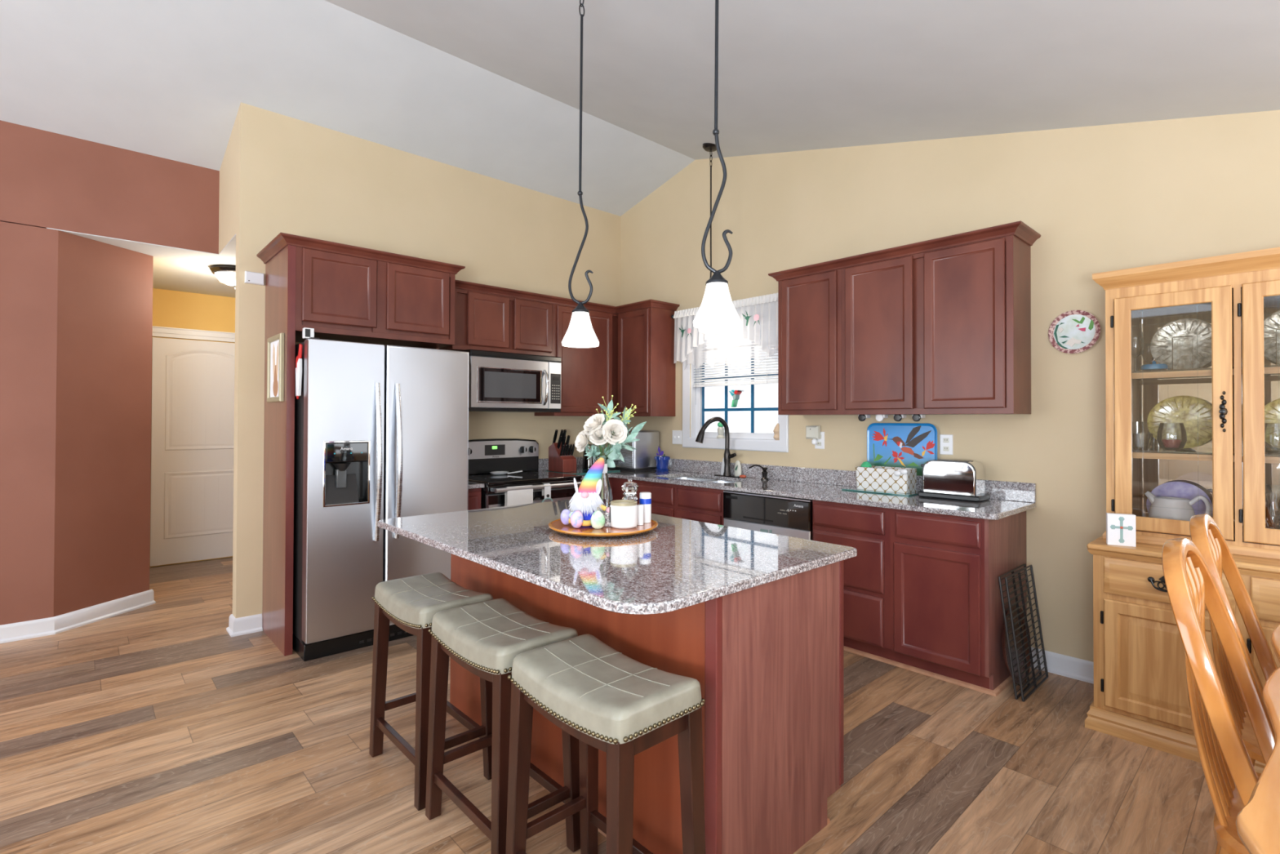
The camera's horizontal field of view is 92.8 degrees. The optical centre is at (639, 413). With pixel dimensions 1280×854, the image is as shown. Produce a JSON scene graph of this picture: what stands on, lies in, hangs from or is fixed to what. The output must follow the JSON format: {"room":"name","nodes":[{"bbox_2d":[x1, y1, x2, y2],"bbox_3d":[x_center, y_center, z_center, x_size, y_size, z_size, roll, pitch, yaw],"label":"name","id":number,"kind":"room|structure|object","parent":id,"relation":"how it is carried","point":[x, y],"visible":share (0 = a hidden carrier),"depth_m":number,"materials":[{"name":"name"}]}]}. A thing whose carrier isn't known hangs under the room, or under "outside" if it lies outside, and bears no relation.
{"room":"kitchen","nodes":[
{"label":"kitchen","id":0,"kind":"room"},
{"bbox_2d":[53,230,153,617],"bbox_3d":[-3.730,0.115,4.207,0.128,2.570,0.627,0,-1,11],"label":"wall","id":1,"kind":"structure","parent":0,"point":[102,549],"depth_m":4.17,"materials":[{"name":"paint"}]},
{"bbox_2d":[0,120,219,625],"bbox_3d":[-4.909,-0.226,2.887,4.805,3.217,0.130,1,-1,-43],"label":"wall","id":2,"kind":"structure","parent":0,"point":[28,255],"depth_m":3.85,"materials":[{"name":"paint"}]},
{"bbox_2d":[0,589,155,643],"bbox_3d":[-4.976,1.329,2.745,0.378,0.105,4.491,0,-1,42],"label":"baseboard","id":3,"kind":"structure","parent":2,"relation":"attached to","point":[22,630],"depth_m":3.98,"materials":[{"name":"white paint"}]},
{"bbox_2d":[46,227,235,297],"bbox_3d":[-2.623,-1.154,5.730,4.200,0.004,2.580,1,-1,-43],"label":"ceiling","id":4,"kind":"structure","parent":0,"point":[174,268],"depth_m":4.75,"materials":[{"name":"paint"}]},
{"bbox_2d":[209,264,235,288],"bbox_3d":[-3.267,-1.085,4.922,0.340,0.158,0.340,1,-1,-43],"label":"ceiling light","id":5,"kind":"object","parent":4,"relation":"attached to","point":[224,273],"visible":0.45,"depth_m":4.80,"materials":[{"name":"white glass"}]},
{"bbox_2d":[149,288,235,567],"bbox_3d":[-3.288,0.142,6.807,3.700,2.570,0.120,1,-1,-43],"label":"wall","id":6,"kind":"structure","parent":0,"point":[171,308],"depth_m":5.83,"materials":[{"name":"paint"}]},
{"bbox_2d":[149,325,235,559],"bbox_3d":[-4.185,0.307,5.871,1.025,2.215,0.045,1,-1,-43],"label":"trim","id":7,"kind":"structure","parent":6,"relation":"attached to","point":[160,331],"depth_m":5.80,"materials":[{"name":"white paint"}]},
{"bbox_2d":[150,337,235,566],"bbox_3d":[-4.193,0.351,5.877,0.809,2.103,0.026,1,-1,-43],"label":"door","id":8,"kind":"structure","parent":6,"relation":"in","point":[193,428],"depth_m":5.80,"materials":[{"name":"white paint"}]},
{"bbox_2d":[218,114,237,253],"bbox_3d":[-2.816,-1.573,4.267,0.120,0.802,0.680,1,-1,-43],"label":"wall","id":9,"kind":"structure","parent":0,"point":[228,171],"depth_m":4.19,"materials":[{"name":"beige paint"}]},
{"bbox_2d":[232,102,620,617],"bbox_3d":[-1.417,-0.289,4.999,3.195,3.407,0.120,1,-1,-43],"label":"wall","id":10,"kind":"structure","parent":0,"point":[295,176],"depth_m":4.46,"materials":[{"name":"beige paint"}]},
{"bbox_2d":[226,613,262,636],"bbox_3d":[-2.316,1.351,4.162,0.823,0.105,0.176,1,-1,-43],"label":"baseboard","id":11,"kind":"structure","parent":10,"relation":"attached to","point":[250,624],"depth_m":3.89,"materials":[{"name":"white paint"}]},
{"bbox_2d":[244,271,264,285],"bbox_3d":[-2.482,-0.872,3.926,0.105,0.075,0.027,1,-1,-43],"label":"wall sensor","id":12,"kind":"object","parent":10,"relation":"attached to","point":[251,277],"visible":1,"depth_m":3.92,"materials":[{"name":"white paint"}]},
{"bbox_2d":[439,288,554,356],"bbox_3d":[-1.153,-0.706,4.941,0.909,0.462,0.324,1,-1,-43],"label":"upper cabinet","id":13,"kind":"object","parent":10,"relation":"attached to","point":[487,322],"visible":0.9,"depth_m":4.80,"materials":[{"name":"brown wood"}]},
{"bbox_2d":[461,349,561,412],"bbox_3d":[-1.073,-0.244,4.908,0.816,0.458,0.467,1,-1,-43],"label":"microwave","id":14,"kind":"object","parent":13,"relation":"attached to","point":[499,381],"visible":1,"depth_m":4.75,"materials":[{"name":"silver metal"}]},
{"bbox_2d":[534,303,617,416],"bbox_3d":[-0.453,-0.453,5.581,0.989,0.952,0.324,1,-1,-43],"label":"upper cabinet","id":15,"kind":"object","parent":10,"relation":"attached to","point":[588,375],"visible":0.54,"depth_m":5.38,"materials":[{"name":"brown wood"}]},
{"bbox_2d":[0,556,1217,853],"bbox_3d":[-2.369,1.438,2.607,8.200,0.100,10.100,1,-1,-43],"label":"floor","id":16,"kind":"structure","parent":0,"point":[154,728],"depth_m":2.42,"materials":[{"name":"brown wood"}]},
{"bbox_2d":[262,244,455,656],"bbox_3d":[-1.854,0.211,4.095,1.051,2.385,0.611,1,-1,-43],"label":"tall cabinet","id":17,"kind":"object","parent":16,"relation":"on","point":[342,297],"visible":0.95,"depth_m":3.76,"materials":[{"name":"brown wood"}]},
{"bbox_2d":[266,333,284,402],"bbox_3d":[-2.213,-0.272,3.698,0.022,0.402,0.340,1,-1,-43],"label":"framed print","id":18,"kind":"object","parent":17,"relation":"attached to","point":[275,344],"visible":1,"depth_m":3.69,"materials":[{"name":"beige paper"}]},
{"bbox_2d":[256,232,679,313],"bbox_3d":[-1.063,-0.975,4.692,3.099,0.085,0.815,1,-1,-43],"label":"crown molding","id":19,"kind":"structure","parent":17,"relation":"on","point":[280,242],"depth_m":4.09,"materials":[{"name":"brown wood"}]},
{"bbox_2d":[292,337,468,661],"bbox_3d":[-1.735,0.487,3.996,0.981,1.832,0.820,1,-1,-43],"label":"refrigerator","id":20,"kind":"object","parent":16,"relation":"on","point":[381,431],"visible":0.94,"depth_m":3.63,"materials":[{"name":"grey metal"}]},
{"bbox_2d":[295,343,302,399],"bbox_3d":[-1.965,-0.243,3.512,0.020,0.316,0.099,1,-1,-43],"label":"oven mitt","id":21,"kind":"object","parent":20,"relation":"hanging from","point":[299,370],"visible":1,"depth_m":3.49,"materials":[{"name":"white fabric"}]},
{"bbox_2d":[368,572,493,810],"bbox_3d":[-0.824,1.039,2.418,0.312,0.702,0.503,1,-1,-43],"label":"bar stool","id":22,"kind":"object","parent":16,"relation":"on","point":[411,603],"visible":0.7,"depth_m":2.33,"materials":[{"name":"brown wood"}]},
{"bbox_2d":[374,572,493,628],"bbox_3d":[-0.823,0.738,2.421,0.296,0.096,0.490,1,-1,-43],"label":"seat cushion","id":23,"kind":"object","parent":22,"relation":"on","point":[413,602],"depth_m":2.36,"materials":[{"name":"grey leather"}]},
{"bbox_2d":[467,488,481,510],"bbox_3d":[-1.396,0.968,4.499,0.173,0.883,0.628,1,-1,-43],"label":"base cabinet","id":24,"kind":"object","parent":16,"relation":"on","point":[474,495],"visible":0.16,"depth_m":4.30,"materials":[{"name":"brown wood"}]},
{"bbox_2d":[425,598,580,853],"bbox_3d":[-0.460,1.036,2.033,0.312,0.702,0.503,1,-1,-43],"label":"bar stool","id":25,"kind":"object","parent":16,"relation":"on","point":[485,637],"visible":0.8,"depth_m":1.94,"materials":[{"name":"beige leather"}]},
{"bbox_2d":[431,598,577,674],"bbox_3d":[-0.459,0.735,2.036,0.296,0.096,0.490,1,-1,-43],"label":"seat cushion","id":26,"kind":"object","parent":25,"relation":"on","point":[487,636],"depth_m":1.97,"materials":[{"name":"grey leather"}]},
{"bbox_2d":[468,438,582,508],"bbox_3d":[-0.975,0.800,4.795,0.828,1.188,0.755,1,-1,-43],"label":"electric range","id":27,"kind":"object","parent":16,"relation":"on","point":[486,456],"visible":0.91,"depth_m":4.88,"materials":[{"name":"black metal"}]},
{"bbox_2d":[504,484,533,506],"bbox_3d":[-0.874,0.666,4.404,0.212,0.288,0.039,1,-1,-43],"label":"dish towel","id":28,"kind":"object","parent":27,"relation":"hanging from","point":[515,497],"visible":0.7,"depth_m":4.38,"materials":[{"name":"white fabric"}]},
{"bbox_2d":[468,470,582,484],"bbox_3d":[-0.973,0.499,4.796,0.828,0.020,0.620,1,-1,-43],"label":"cooktop","id":29,"kind":"object","parent":27,"relation":"in","point":[528,477],"depth_m":4.69,"materials":[{"name":"black glass"}]},
{"bbox_2d":[578,477,627,506],"bbox_3d":[-0.272,0.980,5.374,0.973,0.883,0.856,1,-1,-43],"label":"base cabinet","id":30,"kind":"object","parent":16,"relation":"on","point":[615,483],"visible":0.06,"depth_m":5.10,"materials":[{"name":"brown wood"}]},
{"bbox_2d":[535,455,1035,519],"bbox_3d":[0.643,0.461,4.381,0.980,0.137,3.566,1,-1,-43],"label":"countertop","id":31,"kind":"structure","parent":30,"relation":"on","point":[1006,499],"depth_m":4.05,"materials":[{"name":"grey stone"}]},
{"bbox_2d":[546,468,620,474],"bbox_3d":[-0.497,0.502,5.335,0.530,0.008,0.380,1,-1,-43],"label":"glass cutting board","id":32,"kind":"object","parent":31,"relation":"on","point":[580,471],"visible":0.4,"depth_m":5.24,"materials":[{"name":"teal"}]},
{"bbox_2d":[548,429,576,472],"bbox_3d":[-0.669,0.316,5.259,0.140,0.359,0.220,1,-1,-43],"label":"knife block","id":33,"kind":"object","parent":32,"relation":"on","point":[561,459],"visible":1,"depth_m":5.21,"materials":[{"name":"brown wood"}]},
{"bbox_2d":[582,444,599,469],"bbox_3d":[-0.443,0.376,5.489,0.160,0.246,0.140,0,-1,-3],"label":"coffee carafe","id":34,"kind":"object","parent":32,"relation":"on","point":[587,463],"visible":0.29,"depth_m":5.44,"materials":[{"name":"black glass"}]},
{"bbox_2d":[608,430,659,471],"bbox_3d":[-0.057,0.333,5.590,0.329,0.356,0.370,1,-1,-43],"label":"bread box","id":35,"kind":"object","parent":31,"relation":"on","point":[642,459],"visible":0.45,"depth_m":5.44,"materials":[{"name":"silver metal"}]},
{"bbox_2d":[653,453,670,471],"bbox_3d":[0.197,0.433,5.415,0.144,0.153,0.144,1,-1,-43],"label":"flower pot","id":36,"kind":"object","parent":31,"relation":"on","point":[662,462],"visible":1,"depth_m":5.37,"materials":[{"name":"blue ceramic"}]},
{"bbox_2d":[695,417,739,477],"bbox_3d":[0.619,0.265,4.852,0.276,0.480,0.268,1,-1,-43],"label":"faucet","id":37,"kind":"object","parent":31,"relation":"on","point":[727,455],"visible":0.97,"depth_m":4.89,"materials":[{"name":"black metal"}]},
{"bbox_2d":[841,486,918,496],"bbox_3d":[1.545,0.494,3.897,0.215,0.007,0.440,1,-1,-43],"label":"mat","id":38,"kind":"object","parent":31,"relation":"on","point":[855,488],"visible":0.55,"depth_m":3.82,"materials":[{"name":"teal"}]},
{"bbox_2d":[855,466,916,493],"bbox_3d":[1.567,0.414,3.893,0.173,0.150,0.348,1,-1,-43],"label":"fabric basket","id":39,"kind":"object","parent":38,"relation":"on","point":[882,478],"visible":0.99,"depth_m":3.82,"materials":[{"name":"white fabric"}]},
{"bbox_2d":[866,422,937,475],"bbox_3d":[1.680,0.226,3.931,0.008,0.330,0.455,1,-1,-43],"label":"tray","id":40,"kind":"object","parent":31,"relation":"on","point":[900,445],"visible":0.82,"depth_m":3.93,"materials":[{"name":"blue metal"}]},
{"bbox_2d":[918,458,990,502],"bbox_3d":[1.833,0.384,3.581,0.180,0.222,0.355,1,-1,-43],"label":"toaster","id":41,"kind":"object","parent":31,"relation":"on","point":[948,479],"visible":1,"depth_m":3.50,"materials":[{"name":"silver metal"}]},
{"bbox_2d":[505,633,705,853],"bbox_3d":[-0.104,1.034,1.654,0.312,0.702,0.503,1,-1,-43],"label":"bar stool","id":42,"kind":"object","parent":16,"relation":"on","point":[615,704],"visible":1,"depth_m":1.57,"materials":[{"name":"beige leather"}]},
{"bbox_2d":[511,633,701,744],"bbox_3d":[-0.103,0.732,1.657,0.296,0.096,0.490,1,-1,-43],"label":"seat cushion","id":43,"kind":"object","parent":42,"relation":"on","point":[609,696],"depth_m":1.56,"materials":[{"name":"grey leather"}]},
{"bbox_2d":[449,553,843,853],"bbox_3d":[-0.092,0.952,2.511,0.713,0.884,1.644,1,-1,-43],"label":"kitchen island","id":44,"kind":"object","parent":16,"relation":"on","point":[766,660],"visible":0.4,"depth_m":1.89,"materials":[{"name":"brown wood"}]},
{"bbox_2d":[377,499,857,614],"bbox_3d":[-0.206,0.493,2.463,1.074,0.029,1.764,1,-1,-43],"label":"island countertop","id":45,"kind":"structure","parent":44,"relation":"on","point":[680,563],"depth_m":2.06,"materials":[{"name":"grey stone"}]},
{"bbox_2d":[548,518,657,536],"bbox_3d":[-0.151,0.466,2.528,0.452,0.026,0.452,1,-1,-43],"label":"lazy susan","id":46,"kind":"object","parent":45,"relation":"on","point":[557,526],"visible":0.58,"depth_m":2.38,"materials":[{"name":"brown wood"}]},
{"bbox_2d":[560,457,609,528],"bbox_3d":[-0.219,0.317,2.473,0.170,0.275,0.168,1,-1,-43],"label":"gnome","id":47,"kind":"object","parent":46,"relation":"on","point":[585,501],"visible":0.94,"depth_m":2.46,"materials":[{"name":"multicoloured fabric"}]},
{"bbox_2d":[590,506,604,528],"bbox_3d":[-0.167,0.412,2.412,0.057,0.084,0.057,1,-1,-43],"label":"egg","id":48,"kind":"object","parent":46,"relation":"on","point":[597,519],"visible":1,"depth_m":2.39,"materials":[{"name":"green"}]},
{"bbox_2d":[595,456,613,511],"bbox_3d":[-0.165,0.321,2.642,0.094,0.270,0.094,1,-1,-43],"label":"glass vase","id":49,"kind":"object","parent":46,"relation":"on","point":[605,469],"visible":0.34,"depth_m":2.63,"materials":[{"name":"clear glass"}]},
{"bbox_2d":[574,430,603,504],"bbox_3d":[-0.223,0.242,2.607,0.118,0.346,0.090,0,-1,7],"label":"rose","id":50,"kind":"object","parent":49,"relation":"in","point":[581,442],"visible":0.96,"depth_m":2.61,"materials":[{"name":"white plant"}]},
{"bbox_2d":[583,413,605,456],"bbox_3d":[-0.193,0.208,2.608,0.096,0.416,0.116,1,-1,-43],"label":"rose","id":51,"kind":"object","parent":49,"relation":"in","point":[595,420],"visible":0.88,"depth_m":2.61,"materials":[{"name":"white"}]},
{"bbox_2d":[588,424,611,497],"bbox_3d":[-0.172,0.231,2.591,0.090,0.369,0.098,1,-1,-43],"label":"rose","id":52,"kind":"object","parent":49,"relation":"in","point":[593,437],"visible":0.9,"depth_m":2.58,"materials":[{"name":"white plant"}]},
{"bbox_2d":[596,443,621,467],"bbox_3d":[-0.125,0.270,2.601,0.115,0.292,0.074,0,-1,17],"label":"leafy sprig","id":53,"kind":"object","parent":49,"relation":"in","point":[615,448],"visible":0.84,"depth_m":2.60,"materials":[{"name":"green plant"}]},
{"bbox_2d":[597,395,622,488],"bbox_3d":[-0.141,0.168,2.661,0.113,0.496,0.066,0,-1,-18],"label":"sprig","id":54,"kind":"object","parent":49,"relation":"in","point":[609,410],"visible":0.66,"depth_m":2.64,"materials":[{"name":"green plant"}]},
{"bbox_2d":[602,418,627,461],"bbox_3d":[-0.119,0.220,2.591,0.124,0.392,0.087,0,-1,13],"label":"rose","id":55,"kind":"object","parent":49,"relation":"in","point":[619,430],"visible":0.96,"depth_m":2.58,"materials":[{"name":"white"}]},
{"bbox_2d":[604,432,638,462],"bbox_3d":[-0.087,0.247,2.603,0.161,0.337,0.091,0,-1,-2],"label":"leafy sprig","id":56,"kind":"object","parent":49,"relation":"in","point":[631,437],"visible":0.7,"depth_m":2.61,"materials":[{"name":"green plant"}]},
{"bbox_2d":[608,499,637,528],"bbox_3d":[-0.065,0.403,2.450,0.112,0.102,0.112,1,-1,-43],"label":"candle jar","id":57,"kind":"object","parent":46,"relation":"on","point":[623,513],"visible":1,"depth_m":2.40,"materials":[{"name":"white"}]},
{"bbox_2d":[621,477,638,504],"bbox_3d":[-0.042,0.361,2.548,0.072,0.188,0.072,1,-1,-43],"label":"jar","id":58,"kind":"object","parent":46,"relation":"on","point":[629,488],"visible":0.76,"depth_m":2.52,"materials":[{"name":"clear glass"}]},
{"bbox_2d":[639,492,651,523],"bbox_3d":[0.022,0.394,2.566,0.051,0.124,0.051,1,-1,-43],"label":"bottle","id":59,"kind":"object","parent":46,"relation":"on","point":[645,498],"visible":0.9,"depth_m":2.54,"materials":[{"name":"white plastic"}]},
{"bbox_2d":[631,480,726,524],"bbox_3d":[0.472,0.977,4.812,0.620,0.883,0.975,1,-1,-43],"label":"base cabinet","id":60,"kind":"object","parent":16,"relation":"on","point":[704,504],"visible":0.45,"depth_m":4.51,"materials":[{"name":"brown wood"}]},
{"bbox_2d":[723,490,812,540],"bbox_3d":[1.031,0.971,4.190,0.617,0.866,0.688,1,-1,-43],"label":"dishwasher","id":61,"kind":"object","parent":16,"relation":"on","point":[792,517],"visible":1,"depth_m":3.96,"materials":[{"name":"black metal"}]},
{"bbox_2d":[812,499,895,661],"bbox_3d":[1.438,0.969,3.759,0.620,0.883,0.488,1,-1,-43],"label":"base cabinet","id":62,"kind":"object","parent":16,"relation":"on","point":[866,529],"visible":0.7,"depth_m":3.49,"materials":[{"name":"brown wood"}]},
{"bbox_2d":[889,508,1026,689],"bbox_3d":[1.774,0.967,3.399,0.628,0.883,0.498,1,-1,-43],"label":"base cabinet","id":63,"kind":"object","parent":16,"relation":"on","point":[947,618],"visible":0.88,"depth_m":3.17,"materials":[{"name":"brown wood"}]},
{"bbox_2d":[843,645,1012,696],"bbox_3d":[1.036,1.404,4.171,0.468,0.020,2.676,1,-1,-43],"label":"trim","id":64,"kind":"structure","parent":63,"relation":"attached to","point":[1008,681],"depth_m":3.24,"materials":[{"name":"brown wood"}]},
{"bbox_2d":[1001,604,1031,685],"bbox_3d":[1.953,1.194,3.165,0.400,0.397,0.068,1,-1,-43],"label":"round pan","id":65,"kind":"object","parent":16,"relation":"on","point":[1004,643],"visible":0.5,"depth_m":3.16,"materials":[{"name":"metal"}]},
{"bbox_2d":[998,563,1048,701],"bbox_3d":[1.985,1.112,3.152,0.421,0.588,0.116,1,-1,-43],"label":"wire rack","id":66,"kind":"object","parent":16,"relation":"on","point":[1032,683],"visible":1,"depth_m":3.13,"materials":[{"name":"grey metal"}]},
{"bbox_2d":[1084,247,1279,773],"bbox_3d":[2.699,0.371,2.391,0.601,2.059,1.466,1,-1,-43],"label":"china hutch","id":67,"kind":"object","parent":16,"relation":"on","point":[1141,697],"visible":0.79,"depth_m":2.61,"materials":[{"name":"brown wood"}]},
{"bbox_2d":[1106,512,1136,546],"bbox_3d":[2.126,0.512,2.696,0.100,0.138,0.030,0,-1,28],"label":"plaque","id":68,"kind":"object","parent":67,"relation":"on","point":[1120,527],"visible":1,"depth_m":2.69,"materials":[{"name":"white ceramic"}]},
{"bbox_2d":[1140,360,1168,370],"bbox_3d":[2.380,-0.221,2.822,0.100,0.048,0.100,1,-1,-43],"label":"covered dish","id":69,"kind":"object","parent":67,"relation":"on","point":[1154,366],"visible":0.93,"depth_m":2.79,"materials":[{"name":"teal glass"}]},
{"bbox_2d":[1156,422,1186,450],"bbox_3d":[2.420,0.105,2.775,0.104,0.125,0.104,1,-1,-43],"label":"wine glass","id":70,"kind":"object","parent":67,"relation":"on","point":[1166,444],"visible":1,"depth_m":2.75,"materials":[{"name":"clear glass"}]},
{"bbox_2d":[1144,490,1211,535],"bbox_3d":[2.441,0.462,2.779,0.150,0.201,0.204,0,-1,-13],"label":"teapot","id":71,"kind":"object","parent":67,"relation":"on","point":[1159,508],"visible":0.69,"depth_m":2.75,"materials":[{"name":"white ceramic"}]},
{"bbox_2d":[1146,395,1212,448],"bbox_3d":[2.554,0.039,2.872,0.046,0.248,0.256,1,-1,-43],"label":"platter","id":72,"kind":"object","parent":67,"relation":"on","point":[1195,413],"visible":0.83,"depth_m":2.87,"materials":[{"name":"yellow glass"}]},
{"bbox_2d":[1146,481,1213,516],"bbox_3d":[2.541,0.438,2.877,0.028,0.234,0.236,1,-1,-43],"label":"plate","id":73,"kind":"object","parent":67,"relation":"on","point":[1171,489],"visible":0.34,"depth_m":2.87,"materials":[{"name":"purple ceramic"}]},
{"bbox_2d":[1150,318,1211,369],"bbox_3d":[2.562,-0.325,2.868,0.046,0.248,0.250,1,-1,-43],"label":"glass platter","id":74,"kind":"object","parent":67,"relation":"on","point":[1186,349],"visible":0.84,"depth_m":2.87,"materials":[{"name":"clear glass"}]},
{"bbox_2d":[1131,291,1279,537],"bbox_3d":[2.913,0.006,2.590,0.007,1.135,1.336,1,-1,-43],"label":"mirror","id":75,"kind":"object","parent":67,"relation":"on","point":[1148,474],"depth_m":2.95,"materials":[{"name":"glass"}]},
{"bbox_2d":[1131,364,1279,373],"bbox_3d":[2.792,-0.194,2.480,0.315,0.007,1.332,1,-1,-43],"label":"glass shelf","id":76,"kind":"object","parent":67,"relation":"attached to","point":[1268,367],"depth_m":2.66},
{"bbox_2d":[1132,448,1279,456],"bbox_3d":[2.790,0.170,2.476,0.315,0.007,1.332,1,-1,-43],"label":"glass shelf","id":77,"kind":"object","parent":67,"relation":"attached to","point":[1150,451],"depth_m":2.75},
{"bbox_2d":[1263,310,1279,364],"bbox_3d":[2.806,-0.332,2.603,0.047,0.258,0.250,1,-1,-43],"label":"glass platter","id":78,"kind":"object","parent":67,"relation":"on","point":[1272,322],"visible":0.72,"depth_m":2.66,"materials":[{"name":"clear glass"}]},
{"bbox_2d":[1264,398,1279,448],"bbox_3d":[2.805,0.042,2.599,0.045,0.238,0.260,1,-1,-43],"label":"platter","id":79,"kind":"object","parent":67,"relation":"on","point":[1272,410],"visible":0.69,"depth_m":2.65,"materials":[{"name":"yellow glass"}]},
{"bbox_2d":[1161,537,1275,853],"bbox_3d":[1.579,0.856,1.372,0.518,1.069,0.601,1,-1,-43],"label":"dining chair","id":80,"kind":"object","parent":16,"relation":"on","point":[1191,585],"visible":0.96,"depth_m":1.46,"materials":[{"name":"brown wood"}]},
{"bbox_2d":[1189,513,1277,853],"bbox_3d":[2.024,0.861,1.790,0.518,1.069,0.601,1,-1,-43],"label":"dining chair","id":81,"kind":"object","parent":16,"relation":"on","point":[1206,534],"visible":0.59,"depth_m":1.95,"materials":[{"name":"brown wood"}]},
{"bbox_2d":[1235,623,1279,853],"bbox_3d":[1.845,1.001,1.013,1.858,0.753,1.142,1,-1,-43],"label":"dining table","id":82,"kind":"object","parent":16,"relation":"on","point":[1258,823],"visible":1,"depth_m":0.98,"materials":[{"name":"brown wood"}]},
{"bbox_2d":[0,0,1279,216],"bbox_3d":[-1.402,-1.681,1.447,8.400,1.395,7.050,1,-1,-43],"label":"ceiling","id":83,"kind":"structure","parent":0,"point":[491,88],"depth_m":3.39,"materials":[{"name":"paint"}]},
{"bbox_2d":[561,0,599,347],"bbox_3d":[-0.245,-1.074,2.544,0.156,1.583,0.156,1,-1,-43],"label":"pendant light","id":84,"kind":"object","parent":83,"relation":"hanging from","point":[580,333],"visible":1,"depth_m":2.53,"materials":[{"name":"white glass"}]},
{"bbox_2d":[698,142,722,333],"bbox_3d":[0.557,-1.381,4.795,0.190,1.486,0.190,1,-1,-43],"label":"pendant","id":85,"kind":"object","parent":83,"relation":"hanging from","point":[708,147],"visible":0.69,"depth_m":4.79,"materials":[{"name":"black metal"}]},
{"bbox_2d":[693,0,741,328],"bbox_3d":[0.254,-0.986,1.999,0.156,1.398,0.156,1,-1,-43],"label":"pendant light","id":86,"kind":"object","parent":83,"relation":"hanging from","point":[717,310],"visible":1,"depth_m":1.99,"materials":[{"name":"white glass"}]},
{"bbox_2d":[639,503,651,523],"bbox_3d":[0.022,0.413,2.566,0.050,0.085,0.050,1,-1,-43],"label":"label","id":87,"kind":"object","parent":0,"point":[647,507],"depth_m":2.54,"materials":[{"name":"white"}]},
{"bbox_2d":[619,110,1279,662],"bbox_3d":[1.844,-0.415,3.919,0.150,3.657,6.120,1,-1,-43],"label":"wall","id":88,"kind":"structure","parent":0,"point":[1100,198],"depth_m":3.41,"materials":[{"name":"beige paint"}]},
{"bbox_2d":[617,306,675,416],"bbox_3d":[0.051,-0.452,5.523,0.324,0.952,0.440,1,-1,-43],"label":"upper cabinet","id":89,"kind":"object","parent":88,"relation":"attached to","point":[646,335],"visible":0.94,"depth_m":5.38,"materials":[{"name":"brown wood"}]},
{"bbox_2d":[689,358,779,441],"bbox_3d":[0.808,-0.291,5.045,0.152,1.015,0.933,1,-1,-43],"label":"window","id":90,"kind":"structure","parent":88,"relation":"in","point":[697,409],"depth_m":5.19,"materials":[{"name":"white paint"}]},
{"bbox_2d":[693,357,777,386],"bbox_3d":[0.778,-0.432,5.019,0.046,0.707,0.903,1,-1,-43],"label":"window blind","id":91,"kind":"object","parent":90,"relation":"attached to","point":[766,380],"visible":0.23,"depth_m":5.00,"materials":[{"name":"white"}]},
{"bbox_2d":[682,361,788,452],"bbox_3d":[0.747,-0.292,4.989,0.020,1.171,1.089,1,-1,-43],"label":"trim","id":92,"kind":"structure","parent":88,"relation":"attached to","point":[782,446],"depth_m":5.05,"materials":[{"name":"white paint"}]},
{"bbox_2d":[777,268,841,415],"bbox_3d":[1.245,-0.470,4.221,0.324,0.956,0.487,1,-1,-43],"label":"upper cabinet","id":93,"kind":"object","parent":88,"relation":"attached to","point":[810,306],"visible":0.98,"depth_m":4.11,"materials":[{"name":"brown wood"}]},
{"bbox_2d":[805,425,820,444],"bbox_3d":[1.247,0.154,4.406,0.046,0.135,0.100,1,-1,-43],"label":"air freshener","id":94,"kind":"object","parent":88,"relation":"attached to","point":[813,432],"visible":1,"depth_m":4.38,"materials":[{"name":"white plastic"}]},
{"bbox_2d":[841,235,1031,414],"bbox_3d":[1.743,-0.474,3.678,0.324,0.956,0.987,1,-1,-43],"label":"upper cabinet","id":95,"kind":"object","parent":88,"relation":"attached to","point":[945,331],"visible":0.99,"depth_m":3.49,"materials":[{"name":"brown wood"}]},
{"bbox_2d":[768,220,1040,281],"bbox_3d":[1.569,-0.966,3.853,0.354,0.052,1.574,1,-1,-43],"label":"crown molding","id":96,"kind":"structure","parent":95,"relation":"attached to","point":[1020,229],"depth_m":3.55,"materials":[{"name":"brown wood"}]},
{"bbox_2d":[939,434,953,454],"bbox_3d":[1.884,0.190,3.751,0.009,0.124,0.077,1,-1,-43],"label":"wall outlet","id":97,"kind":"object","parent":88,"relation":"attached to","point":[946,441],"visible":1,"depth_m":3.75,"materials":[{"name":"white plastic"}]},
{"bbox_2d":[1030,646,1093,684],"bbox_3d":[2.304,1.356,3.263,0.028,0.105,0.410,1,-1,-43],"label":"baseboard","id":98,"kind":"structure","parent":88,"relation":"attached to","point":[1068,666],"depth_m":3.27,"materials":[{"name":"white paint"}]},
{"bbox_2d":[1048,310,1100,353],"bbox_3d":[2.323,-0.437,3.263,0.024,0.232,0.232,1,-1,-43],"label":"decorative plate","id":99,"kind":"object","parent":88,"relation":"attached to","point":[1073,331],"visible":1,"depth_m":3.26,"materials":[{"name":"ceramic"}]},
{"bbox_3d":[0.717,-0.864,4.986,0.078,0.035,1.246,1,-1,-43],"label":"curtain rod","id":100,"kind":"object","parent":88,"relation":"attached to","visible":0},
{"bbox_2d":[673,292,777,369],"bbox_3d":[0.674,-0.644,4.968,0.056,0.529,1.105,1,-1,-43],"label":"valance","id":101,"kind":"object","parent":100,"relation":"hanging from","point":[756,337],"visible":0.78,"depth_m":4.87,"materials":[{"name":"fabric"}]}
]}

